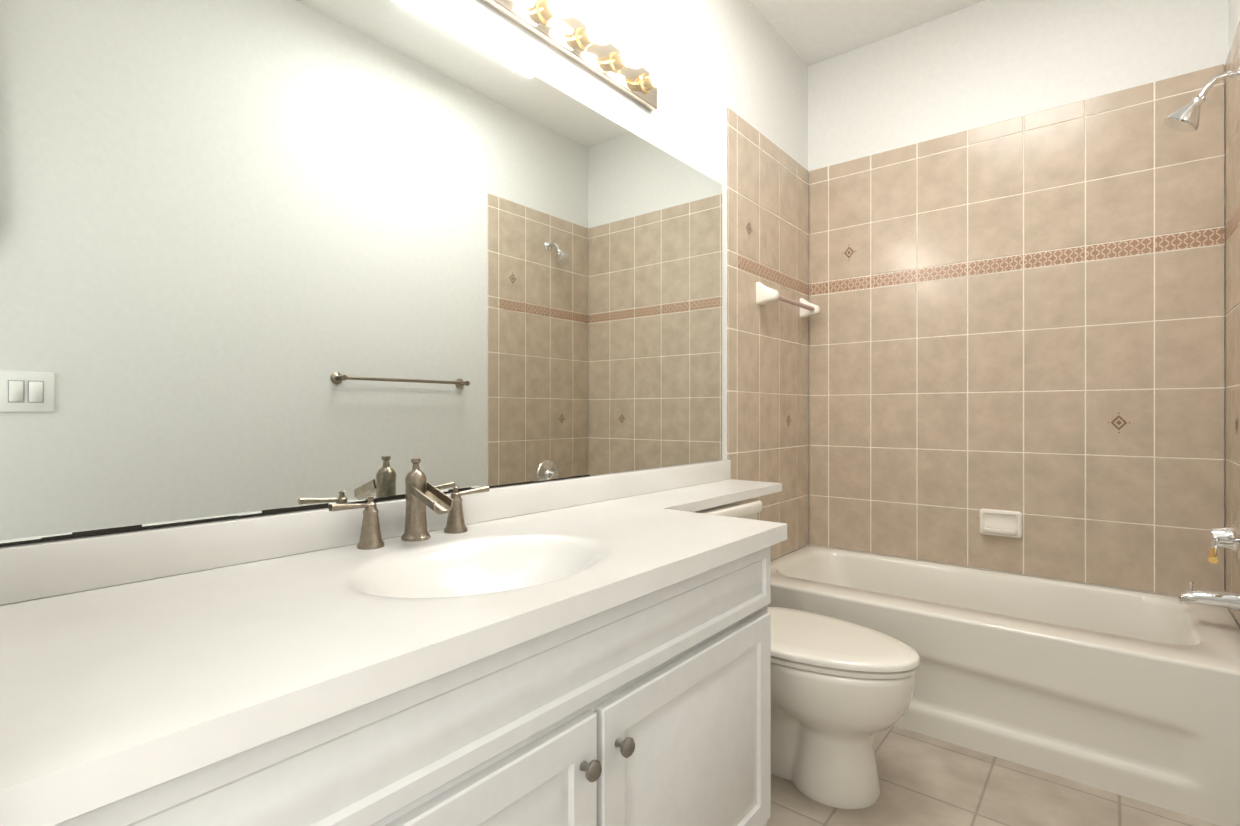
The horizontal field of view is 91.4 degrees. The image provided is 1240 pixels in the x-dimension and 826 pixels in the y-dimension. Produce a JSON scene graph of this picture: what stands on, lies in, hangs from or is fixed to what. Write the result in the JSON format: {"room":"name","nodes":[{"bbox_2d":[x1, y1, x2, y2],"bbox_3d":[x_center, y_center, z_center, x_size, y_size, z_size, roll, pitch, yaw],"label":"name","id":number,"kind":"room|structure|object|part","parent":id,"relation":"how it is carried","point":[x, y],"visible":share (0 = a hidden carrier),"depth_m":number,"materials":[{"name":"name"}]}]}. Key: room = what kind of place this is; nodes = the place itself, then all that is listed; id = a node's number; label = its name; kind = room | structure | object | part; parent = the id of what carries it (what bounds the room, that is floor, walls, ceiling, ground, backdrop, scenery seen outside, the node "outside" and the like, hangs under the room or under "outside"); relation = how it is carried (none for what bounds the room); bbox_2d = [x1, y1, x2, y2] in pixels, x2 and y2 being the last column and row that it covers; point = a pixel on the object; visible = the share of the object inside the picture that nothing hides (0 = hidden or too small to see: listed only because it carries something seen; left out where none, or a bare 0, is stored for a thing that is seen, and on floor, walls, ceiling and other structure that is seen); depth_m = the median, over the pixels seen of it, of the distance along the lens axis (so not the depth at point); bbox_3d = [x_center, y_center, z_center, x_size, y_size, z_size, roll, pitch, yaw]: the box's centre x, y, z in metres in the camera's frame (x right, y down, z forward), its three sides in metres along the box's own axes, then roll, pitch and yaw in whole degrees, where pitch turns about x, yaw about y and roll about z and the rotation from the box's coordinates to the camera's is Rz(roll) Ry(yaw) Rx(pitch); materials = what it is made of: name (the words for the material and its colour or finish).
{"room":"bathroom","nodes":[
{"label":"bathroom","id":0,"kind":"room"},
{"bbox_2d":[0,0,807,560],"bbox_3d":[-0.420,-0.350,1.509,0.100,2.900,4.300,0,0,39],"label":"wall","id":1,"kind":"structure","parent":0,"point":[742,58],"depth_m":2.27,"materials":[{"name":"white paint"}]},
{"bbox_2d":[0,0,721,544],"bbox_3d":[-0.252,-0.365,1.630,0.006,1.110,2.100,0,0,39],"label":"mirror","id":2,"kind":"object","parent":1,"relation":"attached to","point":[256,256],"visible":1,"depth_m":1.20,"materials":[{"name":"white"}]},
{"bbox_2d":[0,475,589,546],"bbox_3d":[-0.501,0.185,1.319,0.001,0.010,1.303,0,0,39],"label":"frame","id":3,"kind":"object","parent":2,"relation":"attached to","point":[140,527],"visible":0.88,"depth_m":1.05,"materials":[{"name":"brown metal"}]},
{"bbox_2d":[0,460,730,605],"bbox_3d":[-0.033,0.232,1.459,0.557,0.082,2.175,0,0,39],"label":"backsplash","id":4,"kind":"structure","parent":1,"relation":"attached to","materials":[{"name":"stone"}]},
{"bbox_2d":[480,0,677,111],"bbox_3d":[-0.220,-1.085,1.553,0.152,0.110,1.220,0,0,39],"label":"sconce","id":5,"kind":"object","parent":1,"relation":"attached to","point":[554,24],"visible":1,"depth_m":1.74,"materials":[{"name":"gold metal"}]},
{"bbox_2d":[726,107,808,559],"bbox_3d":[0.707,-0.287,2.807,0.008,1.930,0.846,0,0,39],"label":"wall tile","id":6,"kind":"structure","parent":1,"relation":"attached to","point":[748,130],"depth_m":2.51,"materials":[{"name":"beige tile"}]},
{"bbox_2d":[746,223,791,428],"bbox_3d":[0.688,-0.379,2.776,0.001,0.916,0.482,0,0,39],"label":"wall tile","id":7,"kind":"structure","parent":1,"relation":"attached to","point":[749,234],"depth_m":2.63,"materials":[{"name":"brown tile"}]},
{"bbox_2d":[737,132,808,559],"bbox_3d":[0.732,-0.251,2.838,0.008,1.857,0.766,0,0,39],"label":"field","id":8,"kind":"object","parent":1,"relation":"attached to","point":[784,248],"visible":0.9,"depth_m":2.81,"materials":[{"name":"beige tile"}]},
{"bbox_2d":[756,282,819,318],"bbox_3d":[0.805,-0.530,2.852,0.089,0.100,0.544,0,0,39],"label":"towel rail","id":9,"kind":"object","parent":8,"relation":"attached to","point":[765,294],"visible":1,"depth_m":2.70,"materials":[{"name":"white ceramic"}]},
{"bbox_2d":[737,254,808,295],"bbox_3d":[0.732,-0.636,2.838,0.008,0.058,0.766,0,0,39],"label":"decorative tile border","id":10,"kind":"object","parent":1,"relation":"attached to","point":[759,270],"visible":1,"depth_m":2.79,"materials":[{"name":"brown tile"}]},
{"bbox_2d":[750,0,984,65],"bbox_3d":[0.220,-1.840,0.988,1.750,0.080,4.500,0,0,39],"label":"ceiling","id":11,"kind":"structure","parent":0,"point":[811,32],"depth_m":2.77,"materials":[{"name":"paint"}]},
{"bbox_2d":[767,725,1218,825],"bbox_3d":[0.220,1.140,0.988,1.750,0.080,4.500,0,0,39],"label":"floor","id":12,"kind":"structure","parent":0,"point":[925,780],"depth_m":1.73,"materials":[{"name":"tile"}]},
{"bbox_2d":[0,506,786,825],"bbox_3d":[-0.267,0.704,1.126,0.617,0.795,1.357,0,0,39],"label":"bathroom vanity","id":13,"kind":"object","parent":12,"relation":"on","point":[592,650],"depth_m":0.81,"materials":[{"name":"paint"}]},
{"bbox_2d":[328,458,489,549],"bbox_3d":[-0.412,0.183,1.279,0.130,0.174,0.376,0,0,39],"label":"faucet","id":14,"kind":"object","parent":13,"relation":"on","point":[423,510],"depth_m":1.28,"materials":[{"name":"silver metal"}]},
{"bbox_3d":[-0.046,0.646,0.970,0.019,0.657,1.276,0,0,39],"label":"door","id":15,"kind":"part","parent":13,"relation":"part of","materials":[{"name":"paint"}]},
{"bbox_3d":[-0.020,0.548,0.964,0.029,0.030,0.115,0,0,39],"label":"knob","id":16,"kind":"part","parent":13,"relation":"part of","materials":[{"name":"grey metal"}]},
{"bbox_2d":[695,499,919,808],"bbox_3d":[0.504,0.707,1.911,0.810,0.786,0.456,0,0,39],"label":"toilet","id":17,"kind":"object","parent":12,"relation":"on","point":[842,691],"visible":0.5,"depth_m":1.70,"materials":[{"name":"beige ceramic"}]},
{"bbox_3d":[0.285,0.334,2.089,0.246,0.040,0.456,0,0,39],"label":"tank lid","id":18,"kind":"part","parent":17,"relation":"part of","materials":[{"name":"beige ceramic"}]},
{"bbox_3d":[0.283,0.535,2.091,0.228,0.360,0.430,0,0,39],"label":"tank","id":19,"kind":"part","parent":17,"relation":"part of","materials":[{"name":"beige ceramic"}]},
{"bbox_3d":[0.590,0.680,1.842,0.590,0.026,0.392,0,0,39],"label":"lid","id":20,"kind":"part","parent":17,"relation":"part of","materials":[{"name":"beige ceramic"}]},
{"bbox_3d":[0.559,0.907,1.866,0.648,0.386,0.378,0,0,39],"label":"bowl","id":21,"kind":"part","parent":17,"relation":"part of","materials":[{"name":"beige ceramic"}]},
{"bbox_3d":[0.591,0.704,1.841,0.579,0.017,0.386,0,0,39],"label":"seat","id":22,"kind":"part","parent":17,"relation":"part of","materials":[{"name":"beige ceramic"}]},
{"bbox_2d":[768,545,1239,825],"bbox_3d":[1.325,0.890,2.346,1.542,0.420,0.791,0,0,39],"label":"bathtub","id":23,"kind":"object","parent":12,"relation":"on","point":[1133,694],"visible":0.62,"depth_m":1.92,"materials":[{"name":"beige ceramic"}]},
{"bbox_2d":[808,0,1228,596],"bbox_3d":[1.609,-0.350,2.695,1.750,2.900,0.100,0,0,39],"label":"wall","id":24,"kind":"structure","parent":0,"point":[986,62],"depth_m":2.62,"materials":[{"name":"white paint"}]},
{"bbox_2d":[842,247,1129,432],"bbox_3d":[1.537,-0.379,2.677,1.101,0.916,0.001,0,0,39],"label":"wall tile","id":25,"kind":"structure","parent":24,"relation":"attached to","point":[1118,422],"depth_m":2.35,"materials":[{"name":"brown tile"}]},
{"bbox_2d":[809,227,1224,295],"bbox_3d":[1.574,-0.636,2.652,1.527,0.058,0.008,0,0,39],"label":"decorative tile border","id":26,"kind":"object","parent":24,"relation":"attached to","point":[1215,236],"visible":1,"depth_m":2.52,"materials":[{"name":"brown tile"}]},
{"bbox_2d":[810,64,1223,183],"bbox_3d":[1.574,-1.218,2.652,1.527,0.068,0.008,0,0,39],"label":"tile trim","id":27,"kind":"object","parent":24,"relation":"attached to","point":[1198,79],"visible":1,"depth_m":2.52,"materials":[{"name":"beige tile"}]},
{"bbox_2d":[810,64,1224,595],"bbox_3d":[1.575,-0.286,2.653,1.527,1.932,0.008,0,0,39],"label":"wall tile","id":28,"kind":"structure","parent":24,"relation":"attached to","point":[967,334],"depth_m":2.59,"materials":[{"name":"beige tile"}]},
{"bbox_2d":[810,84,1224,595],"bbox_3d":[1.574,-0.251,2.652,1.527,1.857,0.008,0,0,39],"label":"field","id":29,"kind":"object","parent":24,"relation":"attached to","point":[1189,353],"visible":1,"depth_m":2.52,"materials":[{"name":"beige tile"}]},
{"bbox_2d":[979,508,1021,537],"bbox_3d":[1.619,0.472,2.581,0.156,0.112,0.048,0,0,39],"label":"soap shelf","id":30,"kind":"object","parent":29,"relation":"attached to","point":[1002,523],"visible":1,"depth_m":2.59,"materials":[{"name":"white ceramic"}]},
{"bbox_2d":[1229,0,1239,624],"bbox_3d":[0.860,-0.350,0.468,0.100,2.900,4.300,0,0,39],"label":"wall","id":31,"kind":"structure","parent":0,"point":[1234,12],"depth_m":2.08,"materials":[{"name":"white paint"}]},
{"bbox_2d":[1225,42,1239,625],"bbox_3d":[1.927,-0.251,1.866,0.008,1.857,0.766,0,0,39],"label":"wall tile","id":32,"kind":"structure","parent":31,"relation":"attached to","point":[1232,318],"depth_m":2.04,"materials":[{"name":"beige tile"}]},
{"bbox_2d":[1164,67,1239,132],"bbox_3d":[1.859,-0.994,1.931,0.187,0.175,0.098,0,0,39],"label":"shower head","id":33,"kind":"object","parent":32,"relation":"attached to","point":[1186,118],"visible":1,"depth_m":1.93},
{"bbox_2d":[1177,581,1239,610],"bbox_3d":[1.871,0.579,1.921,0.150,0.076,0.068,0,0,39],"label":"tub spout","id":34,"kind":"object","parent":32,"relation":"attached to","point":[1227,599],"visible":1,"depth_m":1.91,"materials":[{"name":"silver metal"}]},
{"bbox_2d":[1207,509,1239,566],"bbox_3d":[1.877,0.390,1.883,0.093,0.196,0.248,0,0,39],"label":"valve","id":35,"kind":"object","parent":32,"relation":"attached to","point":[1227,537],"visible":1,"depth_m":1.87,"materials":[{"name":"silver metal"}]},
{"bbox_2d":[1225,204,1239,242],"bbox_3d":[1.927,-0.636,1.866,0.008,0.058,0.766,0,0,39],"label":"decorative tile border","id":36,"kind":"object","parent":31,"relation":"attached to","point":[1232,224],"visible":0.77,"depth_m":2.04,"materials":[{"name":"brown tile"}]},
{"bbox_2d":[1226,20,1239,79],"bbox_3d":[1.902,-0.287,1.835,0.008,1.930,0.846,0,0,39],"label":"wall tile","id":37,"kind":"structure","parent":31,"relation":"attached to","point":[1233,49],"depth_m":2.02,"materials":[{"name":"beige tile"}]}
]}

